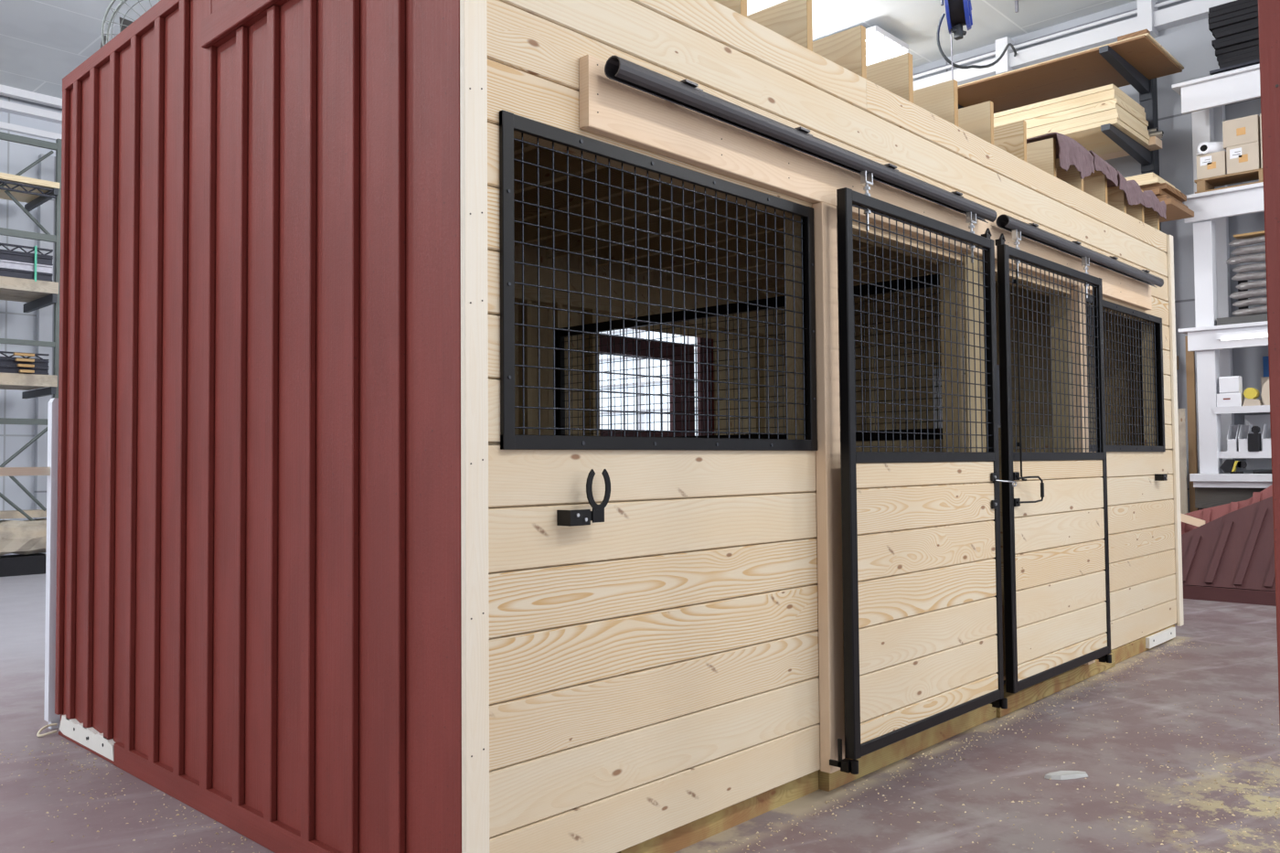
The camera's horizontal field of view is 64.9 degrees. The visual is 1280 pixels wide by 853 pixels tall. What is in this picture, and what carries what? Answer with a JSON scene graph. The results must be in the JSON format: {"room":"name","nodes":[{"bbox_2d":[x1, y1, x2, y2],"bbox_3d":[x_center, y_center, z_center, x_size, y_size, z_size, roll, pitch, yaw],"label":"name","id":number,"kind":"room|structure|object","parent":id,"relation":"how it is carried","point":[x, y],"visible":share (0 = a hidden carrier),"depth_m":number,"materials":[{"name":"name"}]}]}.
{"room":"warehouse workshop","nodes":[
{"label":"warehouse workshop","id":0,"kind":"room"},
{"bbox_2d":[0,95,62,554],"bbox_3d":[-9.838,-1.327,11.590,0.150,6.195,20.000,-2,-3,43],"label":"wall","id":1,"kind":"structure","parent":0,"point":[15,324],"depth_m":13.24,"materials":[{"name":"metal"}]},
{"bbox_2d":[0,84,62,140],"bbox_3d":[-9.774,-4.181,11.469,0.280,0.500,19.800,-2,-3,43],"label":"trim","id":2,"kind":"structure","parent":1,"relation":"attached to","point":[5,106],"depth_m":13.27,"materials":[{"name":"white paint"}]},
{"bbox_2d":[33,153,55,554],"bbox_3d":[-7.849,-0.902,13.483,0.120,5.445,0.400,-2,-3,43],"label":"trim","id":3,"kind":"structure","parent":1,"relation":"attached to","point":[47,167],"depth_m":13.37,"materials":[{"name":"metal"}]},
{"bbox_2d":[0,0,1136,98],"bbox_3d":[-1.957,-4.797,4.240,22.000,0.100,20.000,-2,-3,43],"label":"ceiling","id":4,"kind":"structure","parent":0,"point":[42,42],"depth_m":11.28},
{"bbox_2d":[865,25,908,65],"bbox_3d":[2.349,-4.415,11.960,1.450,0.200,0.750,-2,-3,43],"label":"ceiling light","id":5,"kind":"object","parent":4,"relation":"attached to","point":[880,45],"visible":0.35,"depth_m":11.58,"materials":[{"name":"white paint"}]},
{"bbox_2d":[936,0,1017,79],"bbox_3d":[3.499,-3.081,9.742,0.373,3.040,4.141,-2,-2,30],"label":"reel","id":6,"kind":"object","parent":4,"relation":"hanging from","point":[958,13],"visible":0.99,"depth_m":8.14,"materials":[{"name":"blue plastic"}]},
{"bbox_2d":[0,573,1279,852],"bbox_3d":[-1.904,1.494,4.022,22.000,0.100,20.000,-2,-3,43],"label":"floor","id":7,"kind":"structure","parent":0,"point":[1240,661],"depth_m":4.07,"materials":[{"name":"paint"}]},
{"bbox_2d":[0,553,46,576],"bbox_3d":[-7.653,1.656,11.888,0.440,0.218,1.150,-2,-3,43],"label":"block","id":8,"kind":"object","parent":7,"relation":"on","point":[18,564],"visible":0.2,"depth_m":11.94,"materials":[{"name":"black rubber"}]},
{"bbox_2d":[0,517,46,555],"bbox_3d":[-8.610,1.300,10.910,0.658,0.428,4.000,-2,-3,43],"label":"rough timber","id":9,"kind":"object","parent":8,"relation":"on","point":[26,537],"visible":0.82,"depth_m":11.92,"materials":[{"name":"wood"}]},
{"bbox_2d":[0,509,46,519],"bbox_3d":[-8.647,1.030,11.007,0.320,0.085,3.880,-2,-3,43],"label":"plank","id":10,"kind":"object","parent":9,"relation":"on","point":[33,513],"visible":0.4,"depth_m":12.10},
{"bbox_2d":[0,397,60,729],"bbox_3d":[-3.785,0.647,4.048,0.060,1.625,2.673,-2,-3,43],"label":"pole","id":11,"kind":"object","parent":7,"relation":"on","point":[51,471],"visible":0.69,"depth_m":4.96,"materials":[{"name":"white metal"}]},
{"bbox_2d":[0,131,61,521],"bbox_3d":[-8.737,-0.917,11.413,1.170,5.345,3.670,-2,-3,43],"label":"rack","id":12,"kind":"object","parent":7,"relation":"on","point":[37,294],"visible":0.78,"depth_m":12.28,"materials":[{"name":"grey metal"}]},
{"bbox_2d":[0,365,48,374],"bbox_3d":[-8.332,-0.700,11.045,0.050,0.080,3.300,-2,-3,43],"label":"steel section","id":13,"kind":"object","parent":12,"relation":"on","point":[3,368],"visible":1,"depth_m":12.02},
{"bbox_2d":[0,358,48,368],"bbox_3d":[-8.332,-0.785,11.048,0.050,0.080,3.300,-2,-3,43],"label":"steel section","id":14,"kind":"object","parent":13,"relation":"on","point":[3,361],"visible":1,"depth_m":12.03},
{"bbox_2d":[0,351,49,361],"bbox_3d":[-8.335,-0.870,11.049,0.050,0.080,3.304,-2,-3,43],"label":"steel section","id":15,"kind":"object","parent":14,"relation":"on","point":[1,352],"visible":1,"depth_m":12.04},
{"bbox_2d":[13,352,34,356],"bbox_3d":[-7.348,-0.858,12.011,0.055,0.030,0.210,-2,-3,43],"label":"block","id":16,"kind":"object","parent":15,"relation":"attached to","point":[15,354],"visible":1,"depth_m":11.99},
{"bbox_2d":[15,358,34,362],"bbox_3d":[-7.340,-0.792,12.016,0.055,0.030,0.190,-2,-3,43],"label":"block","id":17,"kind":"object","parent":14,"relation":"attached to","point":[16,359],"visible":1,"depth_m":12.00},
{"bbox_2d":[17,363,34,367],"bbox_3d":[-7.333,-0.726,12.021,0.055,0.030,0.170,-2,-3,43],"label":"block","id":18,"kind":"object","parent":14,"relation":"attached to","point":[18,365],"visible":1,"depth_m":12.00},
{"bbox_2d":[0,267,53,281],"bbox_3d":[-8.331,-1.846,11.096,0.050,0.094,3.330,-2,-3,43],"label":"steel section","id":19,"kind":"object","parent":12,"relation":"on","point":[7,272],"visible":1,"depth_m":12.08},
{"bbox_2d":[0,259,53,274],"bbox_3d":[-8.332,-1.946,11.099,0.050,0.094,3.330,-2,-3,43],"label":"steel section","id":20,"kind":"object","parent":19,"relation":"on","point":[5,264],"visible":1,"depth_m":12.09,"materials":[{"name":"metal"}]},
{"bbox_2d":[0,251,53,266],"bbox_3d":[-8.333,-2.046,11.103,0.050,0.094,3.330,-2,-3,43],"label":"steel section","id":21,"kind":"object","parent":20,"relation":"on","point":[4,255],"visible":1,"depth_m":12.09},
{"bbox_2d":[0,242,53,257],"bbox_3d":[-8.334,-2.146,11.106,0.050,0.094,3.340,-2,-3,43],"label":"steel section","id":22,"kind":"object","parent":21,"relation":"on","point":[7,250],"visible":1,"depth_m":12.08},
{"bbox_2d":[33,245,37,281],"bbox_3d":[-7.314,-1.960,12.168,0.085,0.430,0.020,-2,-3,43],"label":"strap","id":23,"kind":"object","parent":22,"relation":"hanging from","point":[36,247],"visible":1,"depth_m":12.14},
{"bbox_2d":[19,369,34,373],"bbox_3d":[-7.325,-0.659,12.026,0.055,0.030,0.150,-2,-3,43],"label":"block","id":24,"kind":"object","parent":12,"relation":"on","point":[20,370],"visible":1,"depth_m":12.01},
{"bbox_2d":[0,180,56,198],"bbox_3d":[-8.331,-2.888,11.141,0.050,0.100,3.365,-2,-3,43],"label":"steel section","id":25,"kind":"object","parent":12,"relation":"on","point":[34,187],"visible":1,"depth_m":12.13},
{"bbox_2d":[36,723,57,736],"bbox_3d":[-2.847,1.460,4.840,0.103,0.035,0.107,-2,-3,43],"label":"strap loop","id":26,"kind":"object","parent":7,"relation":"on","point":[38,734],"visible":1,"depth_m":4.82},
{"bbox_2d":[54,0,1183,852],"bbox_3d":[0.579,-0.108,6.047,3.419,3.200,6.378,-2,-3,43],"label":"barn","id":27,"kind":"object","parent":7,"relation":"on","point":[355,553],"depth_m":3.73,"materials":[{"name":"brown wood"}]},
{"bbox_2d":[100,0,159,47],"bbox_3d":[-2.381,-1.817,5.072,0.631,0.824,0.245,0,-2,-14],"label":"fan","id":28,"kind":"object","parent":27,"relation":"on","point":[123,24],"visible":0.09,"depth_m":4.96,"materials":[{"name":"metal"}]},
{"bbox_2d":[0,639,1279,852],"bbox_3d":[1.009,1.410,3.865,7.585,0.006,4.162,0,-2,-20],"label":"wood shavings","id":29,"kind":"object","parent":7,"relation":"on","point":[1117,784],"visible":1,"depth_m":3.94,"materials":[{"name":"brown wood"}]},
{"bbox_2d":[958,45,1161,425],"bbox_3d":[3.632,-1.115,11.134,3.580,5.515,1.400,-2,-3,43],"label":"rack","id":30,"kind":"object","parent":7,"relation":"on","point":[1147,89],"visible":0.06,"depth_m":10.21,"materials":[{"name":"metal"}]},
{"bbox_2d":[957,34,1182,113],"bbox_3d":[3.404,-3.537,11.326,4.600,0.019,1.170,-2,-3,43],"label":"plywood sheet","id":31,"kind":"object","parent":30,"relation":"on","point":[1088,69],"visible":0.36,"depth_m":10.30,"materials":[{"name":"wood"}]},
{"bbox_2d":[957,32,1183,86],"bbox_3d":[3.439,-3.561,11.313,4.570,0.019,1.140,-2,-3,43],"label":"plywood sheet","id":32,"kind":"object","parent":31,"relation":"on","point":[1147,35],"visible":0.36,"depth_m":9.81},
{"bbox_2d":[1117,29,1150,41],"bbox_3d":[4.638,-3.666,9.462,0.260,0.040,0.090,-2,-3,43],"label":"wood block","id":33,"kind":"object","parent":32,"relation":"on","point":[1144,31],"visible":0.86,"depth_m":9.42,"materials":[{"name":"brown wood"}]},
{"bbox_2d":[1026,117,1148,155],"bbox_3d":[3.302,-2.808,11.230,4.140,0.046,0.940,-2,-3,43],"label":"plywood sheet","id":34,"kind":"object","parent":30,"relation":"on","point":[1091,136],"visible":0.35,"depth_m":9.88,"materials":[{"name":"wood"}]},
{"bbox_2d":[1026,112,1149,139],"bbox_3d":[3.305,-2.857,11.228,4.150,0.046,0.940,-2,-3,43],"label":"plywood sheet","id":35,"kind":"object","parent":34,"relation":"on","point":[1117,115],"visible":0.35,"depth_m":9.76,"materials":[{"name":"wood"}]},
{"bbox_2d":[1026,107,1148,134],"bbox_3d":[3.304,-2.904,11.236,4.140,0.046,0.932,-2,-3,43],"label":"plywood sheet","id":36,"kind":"object","parent":35,"relation":"on","point":[1113,111],"visible":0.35,"depth_m":9.76,"materials":[{"name":"wood"}]},
{"bbox_2d":[1026,103,1147,129],"bbox_3d":[3.297,-2.952,11.239,4.130,0.046,0.940,-2,-3,43],"label":"plywood sheet","id":37,"kind":"object","parent":36,"relation":"on","point":[1114,105],"visible":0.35,"depth_m":9.77,"materials":[{"name":"wood"}]},
{"bbox_2d":[1024,97,1148,126],"bbox_3d":[3.304,-3.000,11.240,4.140,0.046,0.930,-2,-3,43],"label":"plywood sheet","id":38,"kind":"object","parent":37,"relation":"on","point":[1116,101],"visible":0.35,"depth_m":9.78,"materials":[{"name":"wood"}]},
{"bbox_2d":[993,93,1145,127],"bbox_3d":[3.294,-3.048,11.247,4.120,0.046,0.936,-2,-3,43],"label":"plywood sheet","id":39,"kind":"object","parent":38,"relation":"on","point":[1110,96],"visible":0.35,"depth_m":9.86,"materials":[{"name":"wood"}]},
{"bbox_2d":[993,88,1145,122],"bbox_3d":[3.296,-3.096,11.251,4.120,0.046,0.928,-2,-3,43],"label":"plywood sheet","id":40,"kind":"object","parent":39,"relation":"on","point":[1113,90],"visible":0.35,"depth_m":9.87,"materials":[{"name":"wood"}]},
{"bbox_2d":[993,84,1144,117],"bbox_3d":[3.290,-3.144,11.254,4.110,0.046,0.934,-2,-3,43],"label":"plywood sheet","id":41,"kind":"object","parent":40,"relation":"on","point":[1110,86],"visible":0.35,"depth_m":9.87,"materials":[{"name":"wood"}]},
{"bbox_2d":[1098,136,1162,159],"bbox_3d":[3.838,-2.821,11.536,3.900,0.082,0.220,-2,-3,43],"label":"plank","id":42,"kind":"object","parent":30,"relation":"on","point":[1155,143],"visible":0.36,"depth_m":10.30,"materials":[{"name":"brown wood"}]},
{"bbox_2d":[1148,130,1163,137],"bbox_3d":[3.845,-2.891,11.428,3.862,0.048,0.048,-2,-3,43],"label":"metal pipe","id":43,"kind":"object","parent":42,"relation":"on","point":[1159,133],"visible":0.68,"depth_m":10.13,"materials":[{"name":"metal"}]},
{"bbox_2d":[1159,198,1194,222],"bbox_3d":[3.494,-1.983,10.931,4.380,0.052,0.720,-2,-3,43],"label":"board","id":44,"kind":"object","parent":30,"relation":"on","point":[1175,210],"visible":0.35,"depth_m":9.51,"materials":[{"name":"brown wood"}]},
{"bbox_2d":[1156,193,1188,208],"bbox_3d":[3.489,-2.037,10.964,4.330,0.052,0.680,-2,-3,43],"label":"board","id":45,"kind":"object","parent":44,"relation":"on","point":[1165,196],"visible":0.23,"depth_m":9.27,"materials":[{"name":"brown wood"}]},
{"bbox_2d":[1144,188,1182,202],"bbox_3d":[3.456,-2.092,10.969,4.280,0.052,0.720,-2,-3,43],"label":"board","id":46,"kind":"object","parent":45,"relation":"on","point":[1157,191],"visible":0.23,"depth_m":9.27,"materials":[{"name":"brown wood"}]},
{"bbox_2d":[1140,182,1186,202],"bbox_3d":[3.491,-2.147,10.979,4.320,0.052,0.660,-2,-3,43],"label":"board","id":47,"kind":"object","parent":46,"relation":"on","point":[1164,186],"visible":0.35,"depth_m":9.39,"materials":[{"name":"brown wood"}]},
{"bbox_2d":[1135,176,1181,191],"bbox_3d":[3.452,-2.201,10.976,4.270,0.052,0.720,-2,-3,43],"label":"board","id":48,"kind":"object","parent":47,"relation":"on","point":[1155,180],"visible":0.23,"depth_m":9.32,"materials":[{"name":"brown wood"}]},
{"bbox_2d":[1124,171,1174,187],"bbox_3d":[3.443,-2.255,11.006,4.220,0.052,0.690,-2,-3,43],"label":"board","id":49,"kind":"object","parent":48,"relation":"on","point":[1148,175],"visible":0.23,"depth_m":9.39,"materials":[{"name":"brown wood"}]},
{"bbox_2d":[1044,770,1087,779],"bbox_3d":[1.724,1.405,4.063,0.200,0.018,0.059,0,-2,-15],"label":"scrap","id":50,"kind":"object","parent":7,"relation":"on","point":[1060,774],"visible":1,"depth_m":4.05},
{"bbox_2d":[1177,408,1187,513],"bbox_3d":[5.263,0.704,9.744,0.060,1.755,0.030,-2,-3,43],"label":"board","id":51,"kind":"object","parent":7,"relation":"on","point":[1181,415],"visible":0.57,"depth_m":9.74,"materials":[{"name":"wood"}]},
{"bbox_2d":[1184,335,1198,511],"bbox_3d":[5.454,0.344,9.925,0.070,2.485,0.040,-2,-3,43],"label":"leaning board","id":52,"kind":"object","parent":7,"relation":"on","point":[1189,355],"visible":0.43,"depth_m":9.92,"materials":[{"name":"brown wood"}]},
{"bbox_2d":[1171,64,1272,509],"bbox_3d":[7.007,-0.939,8.610,4.190,4.930,0.770,-2,-3,43],"label":"shelving","id":53,"kind":"object","parent":7,"relation":"on","point":[1206,98],"visible":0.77,"depth_m":9.67,"materials":[{"name":"metal"}]},
{"bbox_2d":[1194,168,1263,193],"bbox_3d":[6.100,-2.335,9.262,1.720,0.138,0.340,-2,-3,43],"label":"wooden pallet","id":54,"kind":"object","parent":53,"relation":"on","point":[1204,185],"visible":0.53,"depth_m":9.63,"materials":[{"name":"brown wood"}]},
{"bbox_2d":[1196,150,1226,179],"bbox_3d":[5.568,-2.501,9.755,0.240,0.235,0.282,-2,-3,43],"label":"cardboard box","id":55,"kind":"object","parent":54,"relation":"on","point":[1210,165],"visible":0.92,"depth_m":9.65,"materials":[{"name":"brown cardboard"}]},
{"bbox_2d":[1195,141,1226,155],"bbox_3d":[5.487,-2.678,9.665,0.235,0.110,0.130,-2,-3,43],"label":"paper roll","id":56,"kind":"object","parent":55,"relation":"on","point":[1209,147],"visible":1,"depth_m":9.65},
{"bbox_2d":[1226,141,1261,174],"bbox_3d":[5.762,-2.522,9.572,0.265,0.260,0.282,-2,-3,43],"label":"cardboard box","id":57,"kind":"object","parent":54,"relation":"on","point":[1246,156],"visible":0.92,"depth_m":9.46,"materials":[{"name":"brown cardboard"}]},
{"bbox_2d":[1222,114,1260,149],"bbox_3d":[5.751,-2.781,9.590,0.290,0.255,0.281,-2,-3,43],"label":"cardboard box","id":58,"kind":"object","parent":57,"relation":"on","point":[1243,130],"visible":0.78,"depth_m":9.48,"materials":[{"name":"cardboard"}]},
{"bbox_2d":[1260,140,1262,168],"bbox_3d":[5.979,-2.531,9.368,0.290,0.260,0.281,-2,-3,43],"label":"cardboard box","id":59,"kind":"object","parent":54,"relation":"on","point":[1261,141],"visible":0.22,"depth_m":9.36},
{"bbox_2d":[1259,113,1261,140],"bbox_3d":[5.976,-2.790,9.377,0.290,0.255,0.281,-2,-3,43],"label":"cardboard box","id":60,"kind":"object","parent":59,"relation":"on","point":[1260,113],"visible":0.19,"depth_m":9.37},
{"bbox_2d":[1216,393,1244,406],"bbox_3d":[5.630,-0.248,9.595,0.205,0.130,0.142,-2,-3,43],"label":"carton","id":61,"kind":"object","parent":53,"relation":"on","point":[1225,400],"visible":0.82,"depth_m":9.54,"materials":[{"name":"white cardboard"}]},
{"bbox_2d":[1218,375,1242,394],"bbox_3d":[5.629,-0.394,9.593,0.165,0.159,0.130,-2,-3,43],"label":"box","id":62,"kind":"object","parent":61,"relation":"on","point":[1227,384],"visible":0.96,"depth_m":9.54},
{"bbox_2d":[1189,472,1272,488],"bbox_3d":[7.044,0.466,8.537,4.120,0.128,0.770,-2,-3,43],"label":"countertop","id":63,"kind":"structure","parent":53,"relation":"on","point":[1246,480],"depth_m":9.44,"materials":[{"name":"white paint"}]},
{"bbox_2d":[1219,459,1247,473],"bbox_3d":[5.619,0.379,9.534,0.214,0.134,0.068,-2,-3,43],"label":"cordless drill","id":64,"kind":"object","parent":53,"relation":"on","point":[1230,466],"visible":0.99,"depth_m":9.52,"materials":[{"name":"black plastic"}]},
{"bbox_2d":[1226,424,1240,451],"bbox_3d":[5.690,0.113,9.640,0.079,0.260,0.220,-2,-3,43],"label":"holder","id":65,"kind":"object","parent":53,"relation":"on","point":[1233,431],"visible":0.76,"depth_m":9.58,"materials":[{"name":"white paint"}]},
{"bbox_2d":[1209,58,1259,74],"bbox_3d":[6.314,-3.408,9.317,1.720,0.062,0.610,-2,-3,43],"label":"pallet","id":66,"kind":"object","parent":53,"relation":"on","point":[1256,61],"visible":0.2,"depth_m":9.54,"materials":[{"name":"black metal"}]},
{"bbox_2d":[1219,54,1259,68],"bbox_3d":[6.333,-3.465,9.316,1.588,0.050,0.588,-2,-3,43],"label":"rubber mat","id":67,"kind":"object","parent":66,"relation":"on","point":[1257,57],"visible":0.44,"depth_m":9.53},
{"bbox_2d":[1217,50,1258,65],"bbox_3d":[6.332,-3.517,9.329,1.602,0.050,0.571,-2,-3,43],"label":"rubber mat","id":68,"kind":"object","parent":67,"relation":"on","point":[1256,52],"visible":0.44,"depth_m":9.55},
{"bbox_2d":[1216,44,1258,61],"bbox_3d":[6.334,-3.568,9.343,1.617,0.050,0.550,-2,-3,43],"label":"rubber mat","id":69,"kind":"object","parent":68,"relation":"on","point":[1255,48],"visible":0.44,"depth_m":9.57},
{"bbox_2d":[1215,39,1258,56],"bbox_3d":[6.325,-3.620,9.346,1.631,0.050,0.560,-2,-3,43],"label":"rubber mat","id":70,"kind":"object","parent":69,"relation":"on","point":[1253,43],"visible":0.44,"depth_m":9.57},
{"bbox_2d":[1214,32,1258,50],"bbox_3d":[6.314,-3.672,9.334,1.628,0.050,0.595,-2,-3,43],"label":"rubber mat","id":71,"kind":"object","parent":70,"relation":"on","point":[1253,37],"visible":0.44,"depth_m":9.55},
{"bbox_2d":[1211,28,1258,47],"bbox_3d":[6.316,-3.724,9.359,1.656,0.050,0.558,-2,-3,43],"label":"rubber mat","id":72,"kind":"object","parent":71,"relation":"on","point":[1253,31],"visible":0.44,"depth_m":9.59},
{"bbox_2d":[1215,21,1258,39],"bbox_3d":[6.318,-3.776,9.339,1.622,0.050,0.585,-2,-3,43],"label":"rubber mat","id":73,"kind":"object","parent":72,"relation":"on","point":[1254,26],"visible":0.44,"depth_m":9.56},
{"bbox_2d":[1212,18,1258,37],"bbox_3d":[6.319,-3.827,9.363,1.651,0.050,0.551,-2,-3,43],"label":"rubber mat","id":74,"kind":"object","parent":73,"relation":"on","point":[1254,20],"visible":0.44,"depth_m":9.60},
{"bbox_2d":[1208,10,1258,32],"bbox_3d":[6.301,-3.879,9.361,1.671,0.050,0.581,-2,-3,43],"label":"rubber mat","id":75,"kind":"object","parent":74,"relation":"on","point":[1252,16],"visible":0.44,"depth_m":9.58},
{"bbox_2d":[1208,5,1258,24],"bbox_3d":[6.298,-3.931,9.361,1.673,0.050,0.587,-2,-3,43],"label":"rubber mat","id":76,"kind":"object","parent":75,"relation":"on","point":[1253,9],"visible":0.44,"depth_m":9.57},
{"bbox_2d":[1208,0,1258,19],"bbox_3d":[6.296,-3.983,9.359,1.670,0.050,0.595,-2,-3,43],"label":"rubber mat","id":77,"kind":"object","parent":76,"relation":"on","point":[1254,3],"visible":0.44,"depth_m":9.57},
{"bbox_2d":[1208,0,1254,12],"bbox_3d":[6.299,-4.035,9.361,1.664,0.050,0.589,-2,-3,43],"label":"rubber mat","id":78,"kind":"object","parent":77,"relation":"on","point":[1237,2],"visible":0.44,"depth_m":9.61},
{"bbox_2d":[1216,313,1267,325],"bbox_3d":[6.155,-1.015,9.230,1.475,0.079,0.300,-2,-3,43],"label":"tray","id":79,"kind":"object","parent":53,"relation":"on","point":[1263,317],"visible":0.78,"depth_m":9.48,"materials":[{"name":"grey paint"}]},
{"bbox_2d":[1232,305,1267,316],"bbox_3d":[6.149,-1.104,9.142,1.377,0.085,0.077,-2,-3,43],"label":"bundle","id":80,"kind":"object","parent":79,"relation":"on","point":[1259,310],"visible":0.84,"depth_m":9.48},
{"bbox_2d":[1232,297,1267,307],"bbox_3d":[6.154,-1.188,9.139,1.374,0.077,0.076,-2,-3,43],"label":"bundle","id":81,"kind":"object","parent":80,"relation":"on","point":[1263,300],"visible":0.78,"depth_m":9.48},
{"bbox_2d":[1229,288,1266,299],"bbox_3d":[6.137,-1.267,9.158,1.373,0.084,0.077,-2,-3,43],"label":"bundle","id":82,"kind":"object","parent":81,"relation":"on","point":[1252,293],"visible":0.83,"depth_m":9.50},
{"bbox_2d":[1236,279,1266,290],"bbox_3d":[6.131,-1.351,9.166,1.256,0.081,0.076,-2,-3,43],"label":"bundle","id":83,"kind":"object","parent":82,"relation":"on","point":[1253,284],"visible":0.75,"depth_m":9.48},
{"bbox_2d":[1231,271,1266,280],"bbox_3d":[6.150,-1.435,9.150,1.375,0.086,0.077,-2,-3,43],"label":"bundle","id":84,"kind":"object","parent":83,"relation":"on","point":[1255,275],"visible":0.8,"depth_m":9.49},
{"bbox_2d":[1232,262,1266,273],"bbox_3d":[6.115,-1.514,9.185,1.255,0.081,0.077,-2,-3,43],"label":"bundle","id":85,"kind":"object","parent":84,"relation":"on","point":[1253,267],"visible":0.75,"depth_m":9.49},
{"bbox_2d":[1226,253,1265,265],"bbox_3d":[6.118,-1.601,9.185,1.375,0.084,0.078,-2,-3,43],"label":"bundle","id":86,"kind":"object","parent":85,"relation":"on","point":[1253,258],"visible":0.8,"depth_m":9.51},
{"bbox_2d":[1231,244,1265,255],"bbox_3d":[6.152,-1.683,9.155,1.374,0.085,0.077,-2,-3,43],"label":"bundle","id":87,"kind":"object","parent":86,"relation":"on","point":[1251,250],"visible":0.75,"depth_m":9.50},
{"bbox_2d":[1228,234,1265,246],"bbox_3d":[6.139,-1.766,9.170,1.373,0.080,0.075,-2,-3,43],"label":"bundle","id":88,"kind":"object","parent":87,"relation":"on","point":[1236,242],"visible":0.78,"depth_m":9.51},
{"bbox_2d":[1233,230,1264,238],"bbox_3d":[6.177,-1.827,9.176,1.320,0.020,0.180,-2,-3,43],"label":"board","id":89,"kind":"object","parent":88,"relation":"on","point":[1257,233],"visible":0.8,"depth_m":9.50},
{"bbox_2d":[1216,329,1268,341],"bbox_3d":[6.151,-0.874,8.917,1.860,0.073,0.063,-2,-3,43],"label":"tube light","id":90,"kind":"object","parent":53,"relation":"attached to","point":[1254,334],"visible":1,"depth_m":9.39,"materials":[{"name":"white paint"}]},
{"bbox_2d":[1237,424,1252,451],"bbox_3d":[5.759,0.110,9.575,0.079,0.260,0.220,-2,-3,43],"label":"holder","id":91,"kind":"object","parent":53,"relation":"on","point":[1244,430],"visible":0.72,"depth_m":9.55,"materials":[{"name":"white paint"}]},
{"bbox_2d":[1242,387,1263,405],"bbox_3d":[5.760,-0.275,9.460,0.150,0.172,0.120,-2,-3,43],"label":"tape roll","id":92,"kind":"object","parent":53,"relation":"on","point":[1251,394],"visible":0.95,"depth_m":9.42,"materials":[{"name":"yellow plastic"}]},
{"bbox_2d":[1248,426,1261,451],"bbox_3d":[5.768,0.116,9.449,0.095,0.240,0.090,-2,-3,43],"label":"tool pouch","id":93,"kind":"object","parent":53,"relation":"on","point":[1254,443],"visible":1,"depth_m":9.41,"materials":[{"name":"black fabric"}]},
{"bbox_2d":[1252,470,1271,473],"bbox_3d":[5.832,0.424,9.379,0.209,0.032,0.048,-2,-2,30],"label":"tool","id":94,"kind":"object","parent":53,"relation":"on","point":[1253,472],"visible":0.57,"depth_m":9.39,"materials":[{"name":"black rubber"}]},
{"bbox_2d":[1260,356,1269,405],"bbox_3d":[6.207,-0.433,9.744,0.300,0.499,0.180,-2,-3,43],"label":"carton","id":95,"kind":"object","parent":53,"relation":"on","point":[1265,361],"visible":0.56,"depth_m":9.76,"materials":[{"name":"cardboard"}]},
{"bbox_2d":[1260,379,1269,405],"bbox_3d":[5.879,-0.323,9.370,0.150,0.260,0.110,-2,-3,43],"label":"paper bag","id":96,"kind":"object","parent":53,"relation":"on","point":[1265,391],"visible":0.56,"depth_m":9.35,"materials":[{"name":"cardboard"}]},
{"bbox_2d":[1261,424,1270,450],"bbox_3d":[5.901,0.104,9.441,0.079,0.260,0.220,-2,-3,43],"label":"holder","id":97,"kind":"object","parent":53,"relation":"on","point":[1266,432],"visible":0.45,"depth_m":9.41,"materials":[{"name":"white paint"}]},
{"bbox_2d":[1181,484,1272,534],"bbox_3d":[5.442,1.032,9.227,2.030,1.060,0.436,-2,-3,43],"label":"gable panel","id":98,"kind":"object","parent":7,"relation":"on","point":[1210,514],"visible":0.19,"depth_m":9.36,"materials":[{"name":"red paint"}]},
{"bbox_2d":[1181,496,1276,606],"bbox_3d":[5.331,0.998,9.125,2.250,1.124,0.494,-2,-3,43],"label":"gable panel","id":99,"kind":"object","parent":7,"relation":"on","point":[1230,558],"visible":0.58,"depth_m":9.01,"materials":[{"name":"red paint"}]},
{"bbox_2d":[1180,512,1205,526],"bbox_3d":[4.957,0.809,9.554,0.036,0.298,0.733,1,-3,-44],"label":"board","id":100,"kind":"object","parent":99,"relation":"on","point":[1185,518],"visible":0.36,"depth_m":9.36,"materials":[{"name":"brown wood"}]},
{"bbox_2d":[1258,0,1279,723],"bbox_3d":[1.721,-0.213,2.501,0.260,3.145,0.100,-2,-3,43],"label":"post","id":101,"kind":"object","parent":7,"relation":"on","point":[1268,10],"visible":1,"depth_m":2.55,"materials":[{"name":"metal"}]},
{"bbox_2d":[912,0,1271,512],"bbox_3d":[4.921,-1.463,11.240,21.800,6.195,0.150,-2,-3,43],"label":"wall","id":102,"kind":"structure","parent":0,"point":[1189,44],"depth_m":10.47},
{"bbox_2d":[599,328,697,436],"bbox_3d":[0.025,-0.886,15.793,4.060,2.186,0.110,-2,-3,43],"label":"window","id":103,"kind":"structure","parent":102,"relation":"in","point":[630,382],"depth_m":15.79,"materials":[{"name":"white paint"}]},
{"bbox_2d":[912,0,1168,75],"bbox_3d":[4.263,-4.487,11.185,20.500,0.143,0.888,-2,-3,43],"label":"trim","id":104,"kind":"structure","parent":102,"relation":"attached to","point":[1016,1],"depth_m":11.28,"materials":[{"name":"grey metal"}]},
{"bbox_2d":[913,0,1236,90],"bbox_3d":[4.900,-4.291,11.123,21.500,0.250,0.160,-2,-3,43],"label":"trim","id":105,"kind":"structure","parent":102,"relation":"attached to","point":[1194,10],"depth_m":11.11,"materials":[{"name":"white paint"}]},
{"bbox_2d":[995,0,1158,74],"bbox_3d":[5.425,-4.329,10.587,6.540,0.400,0.220,-2,-3,43],"label":"trim","id":106,"kind":"structure","parent":102,"relation":"attached to","point":[1146,8],"depth_m":10.61,"materials":[{"name":"white paint"}]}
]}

